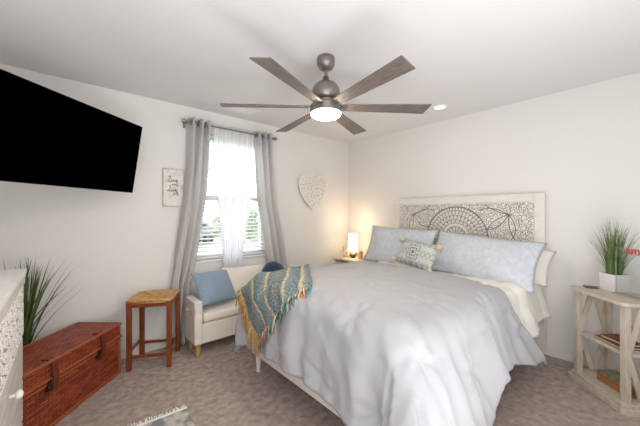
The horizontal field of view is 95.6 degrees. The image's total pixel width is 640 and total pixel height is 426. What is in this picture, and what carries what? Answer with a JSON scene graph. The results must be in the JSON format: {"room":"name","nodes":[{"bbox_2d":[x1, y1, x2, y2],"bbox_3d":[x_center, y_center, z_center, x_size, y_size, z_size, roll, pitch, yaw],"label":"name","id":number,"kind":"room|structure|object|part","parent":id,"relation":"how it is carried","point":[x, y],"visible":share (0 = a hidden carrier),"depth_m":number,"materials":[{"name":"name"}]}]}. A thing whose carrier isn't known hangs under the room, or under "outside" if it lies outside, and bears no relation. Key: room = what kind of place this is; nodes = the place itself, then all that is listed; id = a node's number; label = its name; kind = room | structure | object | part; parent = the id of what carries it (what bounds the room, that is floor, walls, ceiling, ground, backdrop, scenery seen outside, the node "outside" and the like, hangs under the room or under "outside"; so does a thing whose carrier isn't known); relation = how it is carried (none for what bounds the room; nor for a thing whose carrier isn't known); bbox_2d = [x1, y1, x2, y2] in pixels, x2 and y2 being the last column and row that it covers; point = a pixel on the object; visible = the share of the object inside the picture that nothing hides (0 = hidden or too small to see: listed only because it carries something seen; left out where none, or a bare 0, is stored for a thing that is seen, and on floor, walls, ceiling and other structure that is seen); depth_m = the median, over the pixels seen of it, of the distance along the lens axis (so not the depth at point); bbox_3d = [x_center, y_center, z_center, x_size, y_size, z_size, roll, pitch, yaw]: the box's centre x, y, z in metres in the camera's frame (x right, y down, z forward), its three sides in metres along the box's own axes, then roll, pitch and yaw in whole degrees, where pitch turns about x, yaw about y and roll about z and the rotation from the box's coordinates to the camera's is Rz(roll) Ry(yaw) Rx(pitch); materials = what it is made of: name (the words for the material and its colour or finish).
{"room":"bedroom","nodes":[
{"label":"bedroom","id":0,"kind":"room"},
{"bbox_2d":[0,64,348,349],"bbox_3d":[-1.128,0.118,3.626,4.470,2.600,0.150,0,0,-41],"label":"wall","id":1,"kind":"structure","parent":0,"point":[122,245],"depth_m":2.88,"materials":[{"name":"white paint"}]},
{"bbox_2d":[0,69,141,192],"bbox_3d":[-1.986,-0.479,2.105,0.682,0.597,1.075,0,0,6],"label":"television","id":2,"kind":"object","parent":1,"relation":"attached to","point":[50,137],"visible":1,"depth_m":1.91,"materials":[{"name":"black plastic"}]},
{"bbox_2d":[121,337,187,358],"bbox_3d":[-1.093,1.373,3.547,4.219,0.090,0.014,0,0,-41],"label":"baseboard","id":3,"kind":"structure","parent":1,"relation":"attached to","point":[149,347],"depth_m":2.96,"materials":[{"name":"white paint"}]},
{"bbox_2d":[157,306,164,314],"bbox_3d":[-1.669,1.008,3.046,0.072,0.116,0.008,0,0,-41],"label":"wall outlet","id":4,"kind":"object","parent":1,"relation":"attached to","point":[160,309],"visible":0.73,"depth_m":3.04,"materials":[{"name":"white plastic"}]},
{"bbox_2d":[163,168,183,206],"bbox_3d":[-1.575,-0.272,3.119,0.210,0.404,0.022,0,0,-41],"label":"wall sign","id":5,"kind":"object","parent":1,"relation":"attached to","point":[173,179],"visible":1,"depth_m":3.11,"materials":[{"name":"grey"}]},
{"bbox_2d":[181,119,276,139],"bbox_3d":[-1.052,-0.977,3.509,1.190,0.080,0.127,0,0,-41],"label":"curtain rod","id":6,"kind":"object","parent":1,"relation":"attached to","point":[184,121],"visible":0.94,"depth_m":3.37,"materials":[{"name":"grey metal"}]},
{"bbox_2d":[171,117,210,348],"bbox_3d":[-1.411,0.180,3.153,0.452,2.435,0.121,0,0,-41],"label":"curtain","id":7,"kind":"object","parent":6,"relation":"hanging from","point":[198,135],"visible":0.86,"depth_m":3.13,"materials":[{"name":"grey fabric"}]},
{"bbox_2d":[212,123,252,300],"bbox_3d":[-1.035,0.173,3.482,0.531,2.390,0.052,0,0,-41],"label":"sheer curtain","id":8,"kind":"object","parent":6,"relation":"hanging from","point":[232,150],"visible":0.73,"depth_m":3.47,"materials":[{"name":"white fabric"}]},
{"bbox_2d":[253,131,287,268],"bbox_3d":[-0.605,0.180,3.857,0.597,2.435,0.130,0,0,-41],"label":"curtain","id":9,"kind":"object","parent":6,"relation":"hanging from","point":[273,241],"visible":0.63,"depth_m":3.76,"materials":[{"name":"grey fabric"}]},
{"bbox_2d":[195,140,264,263],"bbox_3d":[-1.104,-0.176,3.629,0.990,1.492,0.167,0,0,-41],"label":"window","id":10,"kind":"structure","parent":1,"relation":"in","point":[207,197],"depth_m":3.69,"materials":[{"name":"white paint"}]},
{"bbox_3d":[-1.081,0.557,3.603,0.990,0.026,0.097,0,0,-41],"label":"sill","id":11,"kind":"part","parent":10,"relation":"part of","materials":[{"name":"white paint"}]},
{"bbox_2d":[196,135,264,259],"bbox_3d":[-1.087,-0.191,3.609,0.910,1.454,0.054,0,0,-41],"label":"window blind","id":12,"kind":"object","parent":10,"relation":"attached to","point":[211,136],"visible":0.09,"depth_m":3.47,"materials":[{"name":"white plastic"}]},
{"bbox_3d":[-1.087,0.527,3.609,0.906,0.018,0.048,0,0,-41],"label":"rail","id":13,"kind":"part","parent":12,"relation":"part of","materials":[{"name":"white plastic"}]},
{"bbox_3d":[-1.131,-0.187,3.660,0.830,0.050,0.065,0,0,-41],"label":"meeting rail","id":14,"kind":"part","parent":10,"relation":"part of","materials":[{"name":"white paint"}]},
{"bbox_2d":[298,174,326,209],"bbox_3d":[-0.106,-0.306,4.386,0.544,0.535,0.024,0,0,-41],"label":"decor","id":15,"kind":"object","parent":1,"relation":"attached to","point":[313,191],"visible":1,"depth_m":4.37,"materials":[{"name":"beige wood"}]},
{"bbox_2d":[0,0,639,143],"bbox_3d":[0.207,-1.232,2.103,4.470,0.100,4.200,0,0,-41],"label":"ceiling","id":16,"kind":"structure","parent":0,"point":[467,56],"depth_m":2.08,"materials":[{"name":"white paint"}]},
{"bbox_2d":[219,102,260,116],"bbox_3d":[-0.915,-1.177,3.314,0.400,0.009,0.240,0,0,-41],"label":"ceiling vent","id":17,"kind":"object","parent":16,"relation":"in","point":[250,112],"visible":0.81,"depth_m":3.32,"materials":[{"name":"white plastic"}]},
{"bbox_2d":[219,53,431,134],"bbox_3d":[0.045,-0.952,2.212,1.525,0.460,1.564,0,0,-41],"label":"ceiling fan","id":18,"kind":"object","parent":16,"relation":"hanging from","point":[327,99],"visible":1,"depth_m":2.12,"materials":[{"name":"grey wood"}]},
{"bbox_3d":[-0.420,-0.807,2.190,0.662,0.032,0.133,0,0,-3],"label":"blade","id":19,"kind":"part","parent":18,"relation":"part of","materials":[{"name":"grey wood"}]},
{"bbox_3d":[-0.168,-0.807,1.798,0.133,0.032,0.662,0,0,27],"label":"blade","id":20,"kind":"part","parent":18,"relation":"part of","materials":[{"name":"grey wood"}]},
{"bbox_3d":[-0.206,-0.807,2.604,0.133,0.032,0.662,0,0,-33],"label":"blade","id":21,"kind":"part","parent":18,"relation":"part of","materials":[{"name":"grey wood"}]},
{"bbox_3d":[0.045,-0.839,2.212,0.150,0.038,0.150,0,0,-41],"label":"hub plate","id":22,"kind":"part","parent":18,"relation":"part of","materials":[{"name":"silver metal"}]},
{"bbox_3d":[0.259,-0.807,2.625,0.133,0.032,0.662,0,0,27],"label":"blade","id":23,"kind":"part","parent":18,"relation":"part of","materials":[{"name":"grey wood"}]},
{"bbox_3d":[0.297,-0.807,1.819,0.133,0.032,0.662,0,0,-33],"label":"blade","id":24,"kind":"part","parent":18,"relation":"part of","materials":[{"name":"grey wood"}]},
{"bbox_3d":[0.511,-0.807,2.233,0.662,0.032,0.133,0,0,-3],"label":"blade","id":25,"kind":"part","parent":18,"relation":"part of","materials":[{"name":"grey wood"}]},
{"bbox_2d":[432,104,448,109],"bbox_3d":[1.338,-1.178,3.234,0.176,0.008,0.176,0,0,-41],"label":"recessed light","id":26,"kind":"object","parent":16,"relation":"in","point":[440,106],"visible":1,"depth_m":3.23,"materials":[{"name":"white plastic"}]},
{"bbox_2d":[54,334,639,425],"bbox_3d":[0.207,1.468,2.103,4.470,0.100,4.200,0,0,-41],"label":"floor","id":27,"kind":"structure","parent":0,"point":[221,386],"depth_m":2.23,"materials":[{"name":"carpet"}]},
{"bbox_2d":[0,268,26,425],"bbox_3d":[-1.371,0.858,1.026,0.453,1.120,1.100,0,0,-41],"label":"dresser","id":28,"kind":"object","parent":27,"relation":"on","point":[12,281],"visible":1,"depth_m":1.22,"materials":[{"name":"grey wood"}]},
{"bbox_3d":[-1.303,0.753,1.085,0.188,0.200,1.010,0,0,-41],"label":"drawer","id":29,"kind":"part","parent":28,"relation":"part of","materials":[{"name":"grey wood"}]},
{"bbox_3d":[-1.384,0.348,1.016,0.420,0.053,1.086,0,0,-41],"label":"cornice","id":30,"kind":"part","parent":28,"relation":"part of","materials":[{"name":"grey wood"}]},
{"bbox_3d":[-1.303,0.978,1.085,0.188,0.210,1.010,0,0,-41],"label":"drawer","id":31,"kind":"part","parent":28,"relation":"part of","materials":[{"name":"grey wood"}]},
{"bbox_3d":[-1.223,0.733,1.169,0.042,0.034,0.034,0,0,-41],"label":"knob","id":32,"kind":"part","parent":28,"relation":"part of","materials":[{"name":"white ceramic"}]},
{"bbox_2d":[3,257,89,345],"bbox_3d":[-2.209,0.864,2.230,0.724,1.108,0.444,0,0,-41],"label":"floor plant","id":33,"kind":"object","parent":27,"relation":"on","point":[29,311],"visible":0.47,"depth_m":2.24,"materials":[{"name":"green leaves"}]},
{"bbox_2d":[22,322,121,425],"bbox_3d":[-1.958,1.190,2.115,0.424,0.452,0.950,0,0,0],"label":"wicker trunk","id":34,"kind":"object","parent":27,"relation":"on","point":[65,367],"visible":0.96,"depth_m":2.11,"materials":[{"name":"brown wicker"}]},
{"bbox_3d":[-1.965,1.038,2.115,0.376,0.131,0.912,0,0,0],"label":"lid","id":35,"kind":"part","parent":34,"relation":"part of","materials":[{"name":"red wicker"}]},
{"bbox_2d":[125,289,180,371],"bbox_3d":[-1.589,1.099,2.794,0.380,0.638,0.361,0,0,-13],"label":"counter stool","id":36,"kind":"object","parent":27,"relation":"on","point":[162,297],"visible":1,"depth_m":2.66,"materials":[{"name":"red wood"}]},
{"bbox_3d":[-1.716,1.107,2.607,0.038,0.623,0.038,0,0,-13],"label":"leg","id":37,"kind":"part","parent":36,"relation":"part of","materials":[{"name":"red wood"}]},
{"bbox_3d":[-1.784,1.107,2.909,0.038,0.623,0.038,0,0,-13],"label":"leg","id":38,"kind":"part","parent":36,"relation":"part of","materials":[{"name":"red wood"}]},
{"bbox_3d":[-1.589,0.808,2.794,0.380,0.056,0.361,0,0,-13],"label":"rush seat","id":39,"kind":"part","parent":36,"relation":"part of","materials":[{"name":"brown wicker"}]},
{"bbox_3d":[-1.394,1.107,2.679,0.038,0.623,0.038,0,0,-13],"label":"leg","id":40,"kind":"part","parent":36,"relation":"part of","materials":[{"name":"red wood"}]},
{"bbox_3d":[-1.462,1.107,2.981,0.038,0.623,0.038,0,0,-13],"label":"leg","id":41,"kind":"part","parent":36,"relation":"part of","materials":[{"name":"red wood"}]},
{"bbox_2d":[127,405,194,425],"bbox_3d":[-0.851,1.409,1.434,0.625,0.015,1.328,0,0,-37],"label":"area rug","id":42,"kind":"object","parent":27,"relation":"on","point":[180,417],"visible":1,"depth_m":1.98,"materials":[{"name":"grey fabric"}]},
{"bbox_2d":[185,295,238,356],"bbox_3d":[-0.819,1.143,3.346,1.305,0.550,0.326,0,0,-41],"label":"armchair","id":43,"kind":"object","parent":27,"relation":"on","point":[217,320],"visible":0.48,"depth_m":2.94,"materials":[{"name":"beige fabric"}]},
{"bbox_3d":[-1.348,1.354,3.027,0.058,0.128,0.058,0,0,-41],"label":"leg","id":44,"kind":"part","parent":43,"relation":"part of","materials":[{"name":"brown wood"}]},
{"bbox_3d":[-1.282,1.081,2.940,0.075,0.425,0.326,0,0,-41],"label":"arm","id":45,"kind":"part","parent":43,"relation":"part of","materials":[{"name":"beige fabric"}]},
{"bbox_3d":[-1.206,1.354,2.866,0.058,0.128,0.058,0,0,-41],"label":"leg","id":46,"kind":"part","parent":43,"relation":"part of","materials":[{"name":"brown wood"}]},
{"bbox_2d":[191,269,236,306],"bbox_3d":[-1.124,0.787,3.113,0.222,0.330,0.480,0,0,31],"label":"throw pillow","id":47,"kind":"object","parent":43,"relation":"on","point":[212,287],"visible":1,"depth_m":3.03,"materials":[{"name":"blue fabric"}]},
{"bbox_2d":[202,298,238,321],"bbox_3d":[-0.819,1.041,3.345,1.149,0.096,0.309,0,0,-41],"label":"seat cushion","id":48,"kind":"object","parent":43,"relation":"on","point":[223,310],"depth_m":3.02,"materials":[{"name":"beige fabric"}]},
{"bbox_2d":[220,264,263,294],"bbox_3d":[-0.902,0.807,3.452,0.571,0.372,0.140,0,0,-38],"label":"throw pillow","id":49,"kind":"object","parent":43,"relation":"on","point":[240,277],"visible":0.41,"depth_m":3.40,"materials":[{"name":"beige fabric"}]},
{"bbox_2d":[262,261,283,271],"bbox_3d":[-0.569,0.778,3.617,0.184,0.338,0.356,0,0,41],"label":"round cushion","id":50,"kind":"object","parent":43,"relation":"on","point":[271,266],"visible":0.32,"depth_m":3.58,"materials":[{"name":"blue fabric"}]},
{"bbox_2d":[334,255,374,263],"bbox_3d":[0.599,1.053,4.375,0.526,0.730,0.630,0,0,-41],"label":"nightstand","id":51,"kind":"object","parent":27,"relation":"on","point":[338,260],"visible":0.06,"depth_m":4.37,"materials":[{"name":"beige wood"}]},
{"bbox_2d":[343,246,349,256],"bbox_3d":[0.414,0.603,4.528,0.115,0.165,0.018,0,0,11],"label":"photo frame","id":52,"kind":"object","parent":51,"relation":"on","point":[346,253],"visible":0.77,"depth_m":4.52,"materials":[{"name":"brown wood"}]},
{"bbox_2d":[344,247,348,255],"bbox_3d":[0.412,0.603,4.521,0.090,0.140,0.003,0,0,11],"label":"picture","id":53,"kind":"object","parent":52,"relation":"attached to","point":[346,249],"depth_m":4.52},
{"bbox_2d":[349,234,357,257],"bbox_3d":[0.512,0.505,4.478,0.136,0.365,0.136,0,0,-41],"label":"table lamp","id":54,"kind":"object","parent":51,"relation":"on","point":[353,238],"visible":1,"depth_m":4.43,"materials":[{"name":"white fabric"}]},
{"bbox_2d":[358,251,362,257],"bbox_3d":[0.614,0.635,4.422,0.074,0.105,0.074,0,0,-41],"label":"candle jar","id":55,"kind":"object","parent":51,"relation":"on","point":[360,253],"visible":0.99,"depth_m":4.39,"materials":[{"name":"orange glass"}]},
{"bbox_2d":[253,193,545,416],"bbox_3d":[0.799,0.610,2.780,2.356,1.617,1.747,0,0,-41],"label":"bed","id":56,"kind":"object","parent":27,"relation":"on","point":[520,217],"visible":0.37,"depth_m":3.24,"materials":[{"name":"white wood"}]},
{"bbox_3d":[-0.551,1.331,2.596,0.052,0.175,0.052,0,0,-41],"label":"leg","id":57,"kind":"part","parent":56,"relation":"part of","materials":[{"name":"white wood"}]},
{"bbox_3d":[-0.075,1.178,2.015,0.034,0.140,1.590,0,0,-41],"label":"foot rail","id":58,"kind":"part","parent":56,"relation":"part of","materials":[{"name":"white wood"}]},
{"bbox_3d":[1.657,0.348,3.532,0.011,0.939,1.587,0,0,-41],"label":"carved panel","id":59,"kind":"part","parent":56,"relation":"part of","materials":[{"name":"beige wood"}]},
{"bbox_3d":[1.662,0.595,3.537,0.059,1.587,1.747,0,0,-41],"label":"headboard frame","id":60,"kind":"part","parent":56,"relation":"part of","materials":[{"name":"white wood"}]},
{"bbox_3d":[0.791,1.012,2.775,2.235,0.188,1.520,0,0,-41],"label":"box spring","id":61,"kind":"object","parent":56,"relation":"on","visible":0},
{"bbox_3d":[0.790,0.799,2.773,2.230,0.233,1.540,0,0,-41],"label":"mattress","id":62,"kind":"object","parent":61,"relation":"on","visible":0},
{"bbox_2d":[234,261,546,425],"bbox_3d":[0.475,0.946,2.393,1.882,0.860,2.073,0,0,-41],"label":"comforter","id":63,"kind":"object","parent":62,"relation":"on","point":[381,344],"visible":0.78,"depth_m":1.69,"materials":[{"name":"grey fabric"}]},
{"bbox_2d":[235,264,312,356],"bbox_3d":[-0.408,0.798,2.506,0.657,0.622,1.066,0,0,-4],"label":"throw blanket","id":64,"kind":"object","parent":63,"relation":"on","point":[266,294],"visible":1,"depth_m":2.28,"materials":[{"name":"fabric"}]},
{"bbox_2d":[389,236,443,271],"bbox_3d":[1.020,0.446,3.113,0.227,0.349,0.685,0,0,-21],"label":"lumbar pillow","id":65,"kind":"object","parent":63,"relation":"on","point":[421,255],"visible":0.88,"depth_m":3.03,"materials":[{"name":"fabric"}]},
{"bbox_2d":[377,261,550,337],"bbox_3d":[1.229,0.837,3.158,0.982,0.429,1.890,0,0,-41],"label":"quilt","id":66,"kind":"object","parent":62,"relation":"on","point":[531,309],"visible":0.17,"depth_m":2.54,"materials":[{"name":"white fabric"}]},
{"bbox_2d":[363,225,437,265],"bbox_3d":[1.001,0.433,3.750,0.248,0.510,1.002,0,0,-44],"label":"pillow sham","id":67,"kind":"object","parent":66,"relation":"on","point":[384,244],"visible":0.66,"depth_m":3.76,"materials":[{"name":"fabric"}]},
{"bbox_2d":[431,230,546,293],"bbox_3d":[1.640,0.453,2.994,0.320,0.494,1.077,0,0,-41],"label":"pillow sham","id":68,"kind":"object","parent":66,"relation":"on","point":[499,260],"visible":0.91,"depth_m":2.85,"materials":[{"name":"fabric"}]},
{"bbox_2d":[534,250,556,287],"bbox_3d":[1.894,0.472,3.017,0.223,0.427,0.882,0,0,-44],"label":"bed pillow","id":69,"kind":"object","parent":66,"relation":"on","point":[541,272],"visible":0.1,"depth_m":2.73,"materials":[{"name":"white fabric"}]},
{"bbox_2d":[568,286,639,416],"bbox_3d":[2.315,1.026,2.268,0.360,0.785,0.530,0,0,4],"label":"stand","id":70,"kind":"object","parent":27,"relation":"on","point":[622,402],"visible":0.79,"depth_m":2.26,"materials":[{"name":"beige wood"}]},
{"bbox_3d":[2.209,1.004,2.480,0.042,0.689,0.042,0,0,4],"label":"post","id":71,"kind":"part","parent":70,"relation":"part of","materials":[{"name":"beige wood"}]},
{"bbox_2d":[583,285,598,288],"bbox_3d":[2.298,0.629,2.459,0.085,0.008,0.085,0,0,29],"label":"coaster","id":72,"kind":"object","parent":70,"relation":"on","point":[585,286],"visible":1,"depth_m":2.44,"materials":[{"name":"brown wood"}]},
{"bbox_3d":[2.449,1.004,2.465,0.042,0.689,0.042,0,0,4],"label":"post","id":73,"kind":"part","parent":70,"relation":"part of","materials":[{"name":"beige wood"}]},
{"bbox_2d":[579,218,639,292],"bbox_3d":[2.386,0.333,2.340,0.523,0.600,0.460,0,0,-45],"label":"potted grass","id":74,"kind":"object","parent":70,"relation":"on","point":[612,280],"depth_m":2.33,"materials":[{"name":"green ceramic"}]},
{"bbox_3d":[2.315,1.020,2.268,0.240,0.025,0.410,0,0,4],"label":"shelf","id":75,"kind":"part","parent":70,"relation":"part of","materials":[{"name":"beige wood"}]},
{"bbox_2d":[596,369,636,397],"bbox_3d":[2.313,1.308,2.228,0.146,0.078,0.256,0,0,2],"label":"wooden box","id":76,"kind":"object","parent":70,"relation":"on","point":[610,377],"visible":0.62,"depth_m":2.26,"materials":[{"name":"brown wood"}]},
{"bbox_3d":[2.313,1.276,2.228,0.146,0.016,0.256,0,0,2],"label":"box lid","id":77,"kind":"part","parent":76,"relation":"part of","materials":[{"name":"orange wood"}]},
{"bbox_2d":[595,335,639,350],"bbox_3d":[2.308,0.998,2.238,0.170,0.016,0.230,0,0,7],"label":"book","id":78,"kind":"object","parent":70,"relation":"on","point":[612,343],"visible":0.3,"depth_m":2.22,"materials":[{"name":"beige paper"}]},
{"bbox_2d":[600,334,639,347],"bbox_3d":[2.323,0.980,2.232,0.140,0.018,0.200,0,0,-1],"label":"book","id":79,"kind":"object","parent":78,"relation":"on","point":[615,338],"visible":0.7,"depth_m":2.26,"materials":[{"name":"beige paper"}]},
{"bbox_3d":[2.182,1.004,2.071,0.042,0.689,0.042,0,0,4],"label":"post","id":80,"kind":"part","parent":70,"relation":"part of","materials":[{"name":"beige wood"}]},
{"bbox_2d":[612,248,639,300],"bbox_3d":[2.328,0.450,2.167,0.062,0.365,0.242,0,0,4],"label":"acrylic stand","id":81,"kind":"object","parent":70,"relation":"on","point":[628,251],"visible":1,"depth_m":2.16,"materials":[{"name":"grey"}]},
{"bbox_2d":[349,72,639,370],"bbox_3d":[1.881,0.118,3.471,0.150,2.600,4.050,0,0,-41],"label":"wall","id":82,"kind":"structure","parent":0,"point":[579,147],"depth_m":2.87,"materials":[{"name":"white paint"}]},
{"bbox_2d":[543,345,639,380],"bbox_3d":[1.791,1.373,3.448,0.014,0.090,3.934,0,0,-41],"label":"baseboard","id":83,"kind":"structure","parent":82,"relation":"attached to","point":[551,351],"depth_m":2.78,"materials":[{"name":"white paint"}]},
{"bbox_2d":[599,272,630,292],"bbox_3d":[2.397,0.563,2.363,0.132,0.140,0.132,0,0,1],"label":"pot","id":84,"kind":"object","parent":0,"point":[616,282],"depth_m":2.31,"materials":[{"name":"white ceramic"}]},
{"label":"outside","id":85,"kind":"structure","parent":0,"visible":0},
{"bbox_2d":[197,244,257,253],"bbox_3d":[6.210,1.893,18.138,54.000,0.050,11.700,0,0,-41],"label":"ground","id":86,"kind":"structure","parent":85,"point":[257,244],"depth_m":14.84,"materials":[{"name":"white"}]},
{"bbox_2d":[210,206,257,242],"bbox_3d":[-3.807,0.724,13.854,2.696,2.389,2.671,0,0,-41],"label":"shrub","id":87,"kind":"object","parent":86,"relation":"on","point":[250,213],"visible":0.21,"depth_m":13.42,"materials":[{"name":"green plant"}]},
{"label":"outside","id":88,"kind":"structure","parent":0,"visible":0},
{"bbox_2d":[198,239,256,248],"bbox_3d":[3.477,1.898,28.841,64.000,0.040,8.000,0,0,-41],"label":"road","id":89,"kind":"structure","parent":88,"point":[214,240],"depth_m":17.29,"materials":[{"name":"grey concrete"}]},
{"bbox_2d":[199,221,215,243],"bbox_3d":[-8.346,1.104,17.146,4.488,1.548,1.760,0,0,-44],"label":"car","id":90,"kind":"object","parent":89,"relation":"on","point":[203,225],"visible":0.1,"depth_m":17.44,"materials":[{"name":"grey paint"}]}
]}

